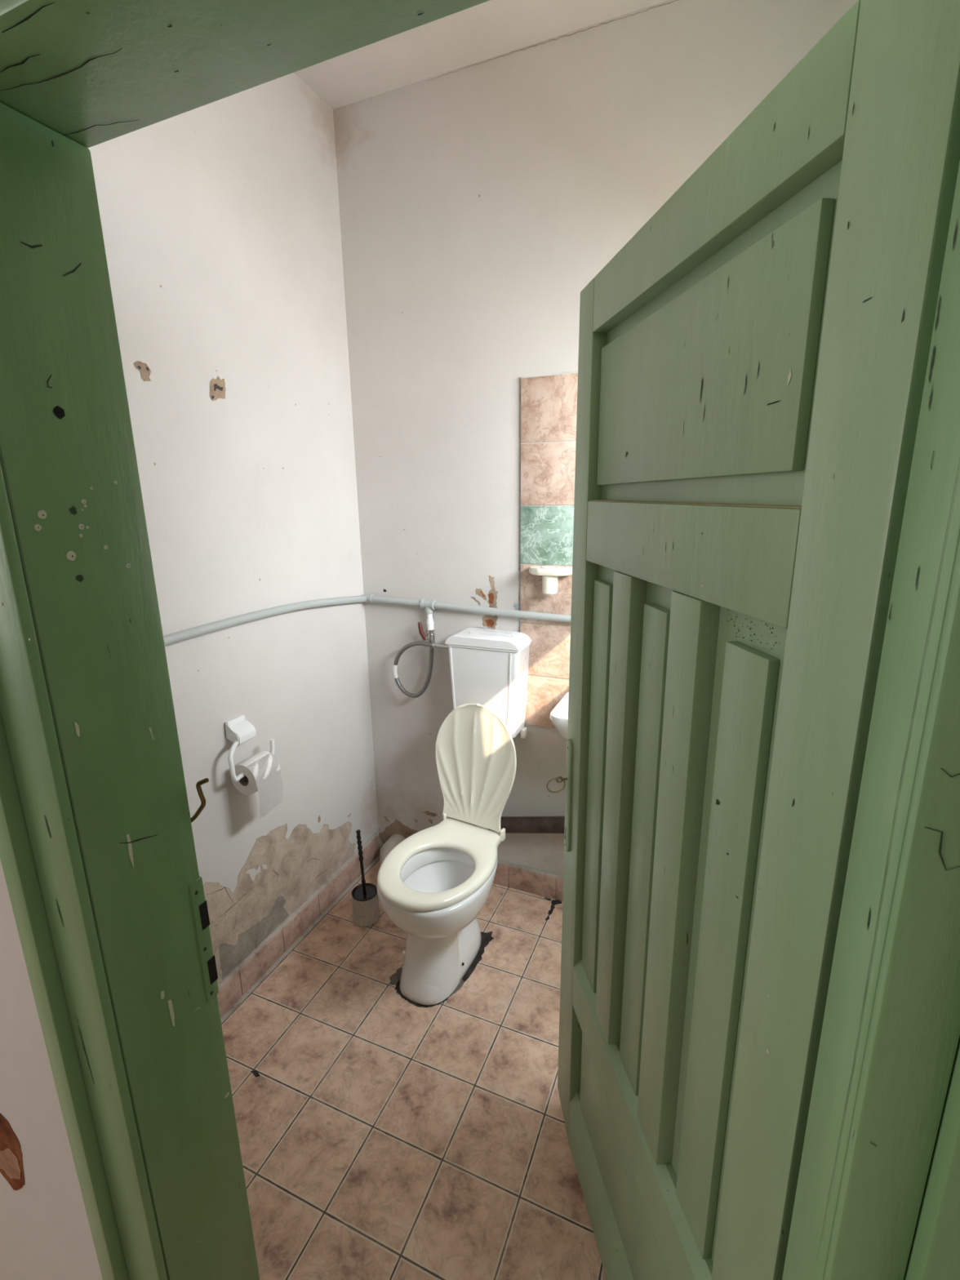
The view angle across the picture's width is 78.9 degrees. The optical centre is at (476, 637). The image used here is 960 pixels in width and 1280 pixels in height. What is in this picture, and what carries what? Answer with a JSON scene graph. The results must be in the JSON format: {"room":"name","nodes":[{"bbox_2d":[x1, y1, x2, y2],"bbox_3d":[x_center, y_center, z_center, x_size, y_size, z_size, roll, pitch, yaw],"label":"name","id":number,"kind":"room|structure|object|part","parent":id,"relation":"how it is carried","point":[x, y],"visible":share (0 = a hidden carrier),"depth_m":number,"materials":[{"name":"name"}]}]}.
{"room":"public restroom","nodes":[
{"label":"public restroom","id":0,"kind":"room"},
{"bbox_2d":[0,859,102,1279],"bbox_3d":[-1.143,-0.068,1.004,3.760,2.852,0.146,5,15,23],"label":"wall","id":1,"kind":"structure","parent":0,"point":[46,1233],"depth_m":0.98,"materials":[{"name":"white paint"}]},
{"bbox_2d":[0,0,959,1279],"bbox_3d":[-0.055,0.397,0.637,1.084,2.095,0.211,5,15,23],"label":"door frame","id":2,"kind":"structure","parent":1,"relation":"attached to","point":[98,858],"depth_m":0.62,"materials":[{"name":"green paint"}]},
{"bbox_3d":[-0.571,0.393,0.767,0.035,2.055,0.036,5,15,23],"label":"moulding","id":3,"kind":"part","parent":2,"relation":"part of","materials":[{"name":"green paint"}]},
{"bbox_3d":[-0.509,0.435,0.758,0.090,1.977,0.014,5,15,23],"label":"casing","id":4,"kind":"part","parent":2,"relation":"part of","materials":[{"name":"green paint"}]},
{"bbox_3d":[-0.420,0.465,0.896,0.011,0.212,0.023,5,15,23],"label":"strike plate","id":5,"kind":"part","parent":2,"relation":"part of","materials":[{"name":"green paint"}]},
{"bbox_3d":[0.276,0.505,0.427,0.042,1.977,0.014,5,15,23],"label":"casing","id":6,"kind":"part","parent":2,"relation":"part of","materials":[{"name":"green paint"}]},
{"bbox_3d":[0.350,0.475,0.379,0.128,2.055,0.036,5,15,23],"label":"moulding","id":7,"kind":"part","parent":2,"relation":"part of","materials":[{"name":"green paint"}]},
{"bbox_2d":[557,0,959,1279],"bbox_3d":[0.270,0.387,0.940,0.047,1.912,0.775,-3,14,-8],"label":"door","id":8,"kind":"structure","parent":1,"relation":"in","point":[753,361],"depth_m":0.64,"materials":[{"name":"green paint"}]},
{"bbox_2d":[546,776,567,792],"bbox_3d":[0.175,0.322,1.277,0.048,0.043,0.012,-3,14,-8],"label":"key","id":9,"kind":"object","parent":8,"relation":"attached to","point":[561,778],"visible":1,"depth_m":1.27,"materials":[{"name":"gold metal"}]},
{"bbox_3d":[0.202,0.348,1.280,0.008,0.270,0.032,-3,14,-8],"label":"lock plate","id":10,"kind":"part","parent":8,"relation":"part of","materials":[{"name":"green paint"}]},
{"bbox_3d":[0.287,1.240,1.151,0.040,0.156,0.575,-3,14,-8],"label":"rail","id":11,"kind":"part","parent":8,"relation":"part of","materials":[{"name":"green paint"}]},
{"bbox_3d":[0.252,0.305,1.141,0.008,0.903,0.148,-3,14,-8],"label":"panel","id":12,"kind":"part","parent":8,"relation":"part of","materials":[{"name":"green paint"}]},
{"bbox_3d":[0.281,0.852,1.054,0.040,0.125,0.575,-3,14,-8],"label":"rail","id":13,"kind":"part","parent":8,"relation":"part of","materials":[{"name":"green paint"}]},
{"bbox_3d":[0.282,0.355,0.940,0.008,0.903,0.138,-3,14,-8],"label":"panel","id":14,"kind":"part","parent":8,"relation":"part of","materials":[{"name":"green paint"}]},
{"bbox_3d":[0.265,-0.130,0.809,0.041,0.110,0.575,-3,14,-8],"label":"rail","id":15,"kind":"part","parent":8,"relation":"part of","materials":[{"name":"green paint"}]},
{"bbox_3d":[0.273,-0.320,0.763,0.008,0.289,0.583,-3,14,-8],"label":"panel","id":16,"kind":"part","parent":8,"relation":"part of","materials":[{"name":"green paint"}]},
{"bbox_3d":[0.259,-0.498,0.717,0.041,0.086,0.575,-3,14,-8],"label":"rail","id":17,"kind":"part","parent":8,"relation":"part of","materials":[{"name":"green paint"}]},
{"bbox_3d":[0.313,0.407,0.730,0.009,0.903,0.162,-3,14,-8],"label":"panel","id":18,"kind":"part","parent":8,"relation":"part of","materials":[{"name":"green paint"}]},
{"bbox_2d":[87,72,378,983],"bbox_3d":[-0.805,-0.242,1.679,0.102,2.852,1.693,5,15,23],"label":"wall","id":19,"kind":"structure","parent":0,"point":[220,221],"depth_m":1.78,"materials":[{"name":"paint"}]},
{"bbox_2d":[190,777,208,822],"bbox_3d":[-0.417,0.244,0.861,0.064,0.091,0.014,2,14,13],"label":"wall hook","id":20,"kind":"object","parent":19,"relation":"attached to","point":[199,783],"visible":0.76,"depth_m":0.85,"materials":[{"name":"gold metal"}]},
{"bbox_2d":[224,714,275,782],"bbox_3d":[-0.713,0.330,1.791,0.076,0.163,0.179,5,15,23],"label":"paper holder","id":21,"kind":"object","parent":19,"relation":"attached to","point":[238,730],"visible":0.83,"depth_m":1.76,"materials":[{"name":"white plastic"}]},
{"bbox_3d":[-0.698,0.355,1.791,0.044,0.114,0.179,5,15,23],"label":"arm","id":22,"kind":"part","parent":21,"relation":"part of","materials":[{"name":"white plastic"}]},
{"bbox_2d":[231,751,283,817],"bbox_3d":[-0.680,0.452,1.812,0.104,0.172,0.104,5,15,23],"label":"toilet roll","id":23,"kind":"object","parent":21,"relation":"hanging from","point":[261,771],"visible":0.96,"depth_m":1.78,"materials":[{"name":"white paper"}]},
{"bbox_2d":[217,832,379,1023],"bbox_3d":[-0.715,1.090,2.003,0.034,0.107,1.410,5,15,23],"label":"baseboard","id":24,"kind":"structure","parent":19,"relation":"attached to","point":[242,981],"depth_m":2.10,"materials":[{"name":"tile"}]},
{"bbox_2d":[163,594,570,645],"bbox_3d":[-0.243,0.093,1.545,1.072,0.227,1.431,5,15,23],"label":"pipe","id":25,"kind":"object","parent":19,"relation":"attached to","point":[429,605],"visible":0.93,"depth_m":2.08,"materials":[{"name":"grey paint"}]},
{"bbox_3d":[-0.210,-0.025,2.264,0.033,0.073,0.017,0,14,3],"label":"lever","id":26,"kind":"part","parent":25,"relation":"part of","materials":[{"name":"red"}]},
{"bbox_2d":[221,859,606,1279],"bbox_3d":[-1.289,1.460,0.904,3.820,0.061,4.233,5,15,23],"label":"floor","id":27,"kind":"structure","parent":0,"point":[384,1134],"depth_m":1.54,"materials":[{"name":"tile"}]},
{"bbox_2d":[351,893,379,926],"bbox_3d":[-0.425,1.025,2.234,0.103,0.111,0.103,5,15,23],"label":"brush holder","id":28,"kind":"object","parent":27,"relation":"on","point":[366,913],"visible":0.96,"depth_m":2.19,"materials":[{"name":"plastic"}]},
{"bbox_2d":[351,829,377,901],"bbox_3d":[-0.427,0.888,2.199,0.098,0.352,0.098,5,15,23],"label":"toilet brush","id":29,"kind":"object","parent":28,"relation":"in","point":[364,891],"visible":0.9,"depth_m":2.20,"materials":[{"name":"black plastic"}]},
{"bbox_3d":[-0.433,0.846,2.194,0.027,0.268,0.020,5,15,23],"label":"handle","id":30,"kind":"part","parent":29,"relation":"part of","materials":[{"name":"black plastic"}]},
{"bbox_2d":[379,834,404,866],"bbox_3d":[-0.343,0.950,2.459,0.135,0.118,0.361,-4,14,-12],"label":"pipe","id":31,"kind":"object","parent":27,"relation":"on","point":[394,839],"visible":0.27,"depth_m":2.53,"materials":[{"name":"beige"}]},
{"bbox_2d":[376,703,516,1004],"bbox_3d":[-0.108,0.707,1.927,0.353,0.868,0.514,6,16,26],"label":"toilet","id":32,"kind":"object","parent":27,"relation":"on","point":[433,886],"visible":1,"depth_m":1.99,"materials":[{"name":"white ceramic"}]},
{"bbox_3d":[-0.116,0.941,1.958,0.349,0.400,0.450,6,16,26],"label":"bowl","id":33,"kind":"part","parent":32,"relation":"part of","materials":[{"name":"white ceramic"}]},
{"bbox_3d":[-0.118,0.732,1.911,0.353,0.027,0.468,6,16,26],"label":"seat","id":34,"kind":"part","parent":32,"relation":"part of","materials":[{"name":"beige plastic"}]},
{"bbox_3d":[-0.008,0.448,2.060,0.325,0.435,0.072,7,16,29],"label":"lid","id":35,"kind":"part","parent":32,"relation":"part of","materials":[{"name":"beige plastic"}]},
{"bbox_2d":[294,0,667,109],"bbox_3d":[-0.008,-1.601,0.976,1.885,0.100,1.693,5,15,23],"label":"ceiling","id":36,"kind":"structure","parent":0,"point":[491,28],"depth_m":1.70,"materials":[{"name":"white paint"}]},
{"bbox_2d":[333,0,857,875],"bbox_3d":[0.329,-0.351,2.042,1.885,2.852,0.101,5,15,23],"label":"wall","id":37,"kind":"structure","parent":0,"point":[478,202],"depth_m":1.94,"materials":[{"name":"paint"}]},
{"bbox_2d":[392,641,448,697],"bbox_3d":[-0.199,0.126,2.293,0.283,0.234,0.051,5,15,23],"label":"hose","id":38,"kind":"object","parent":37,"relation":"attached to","point":[430,645],"visible":1,"depth_m":2.29,"materials":[{"name":"grey metal"}]},
{"bbox_2d":[444,626,531,828],"bbox_3d":[0.044,0.358,2.196,0.286,0.764,0.170,5,15,23],"label":"cistern","id":39,"kind":"object","parent":37,"relation":"attached to","point":[489,668],"visible":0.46,"depth_m":2.09,"materials":[{"name":"white plastic"}]},
{"bbox_3d":[0.044,0.001,2.119,0.286,0.033,0.146,5,15,23],"label":"tank lid","id":40,"kind":"part","parent":39,"relation":"part of","materials":[{"name":"white plastic"}]},
{"bbox_3d":[0.047,0.183,2.166,0.282,0.340,0.143,5,15,23],"label":"tank","id":41,"kind":"part","parent":39,"relation":"part of","materials":[{"name":"white plastic"}]},
{"bbox_2d":[487,816,564,833],"bbox_3d":[0.298,0.712,2.214,0.613,0.193,0.062,5,15,23],"label":"pipe","id":42,"kind":"object","parent":37,"relation":"attached to","point":[512,824],"visible":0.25,"depth_m":2.23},
{"bbox_2d":[493,860,563,901],"bbox_3d":[0.411,1.003,2.287,1.499,0.102,0.020,5,15,23],"label":"baseboard","id":43,"kind":"structure","parent":37,"relation":"attached to","point":[540,882],"depth_m":2.36,"materials":[{"name":"tile"}]},
{"bbox_2d":[520,371,577,728],"bbox_3d":[0.343,-0.250,2.000,0.406,1.227,0.010,5,15,23],"label":"tiles","id":44,"kind":"structure","parent":37,"relation":"attached to","point":[548,402],"depth_m":2.00,"materials":[{"name":"brown tile"}]},
{"bbox_2d":[528,565,572,594],"bbox_3d":[0.254,-0.197,2.002,0.158,0.092,0.078,5,15,23],"label":"cup holder","id":45,"kind":"object","parent":44,"relation":"attached to","point":[550,574],"visible":1,"depth_m":1.98,"materials":[{"name":"white ceramic"}]},
{"bbox_2d":[541,565,559,594],"bbox_3d":[0.253,-0.197,2.000,0.060,0.092,0.060,5,15,23],"label":"cup","id":46,"kind":"object","parent":45,"relation":"on","point":[550,574],"depth_m":1.98,"materials":[{"name":"white ceramic"}]},
{"bbox_2d":[528,565,572,576],"bbox_3d":[0.253,-0.228,1.995,0.158,0.023,0.078,5,15,23],"label":"shelf","id":47,"kind":"object","parent":45,"relation":"attached to","point":[544,571],"depth_m":1.96,"materials":[{"name":"white ceramic"}]},
{"bbox_2d":[549,692,568,739],"bbox_3d":[0.493,0.274,1.912,0.464,0.298,0.283,5,15,23],"label":"sink","id":48,"kind":"object","parent":37,"relation":"attached to","point":[558,716],"visible":0.12,"depth_m":1.88,"materials":[{"name":"white ceramic"}]}
]}

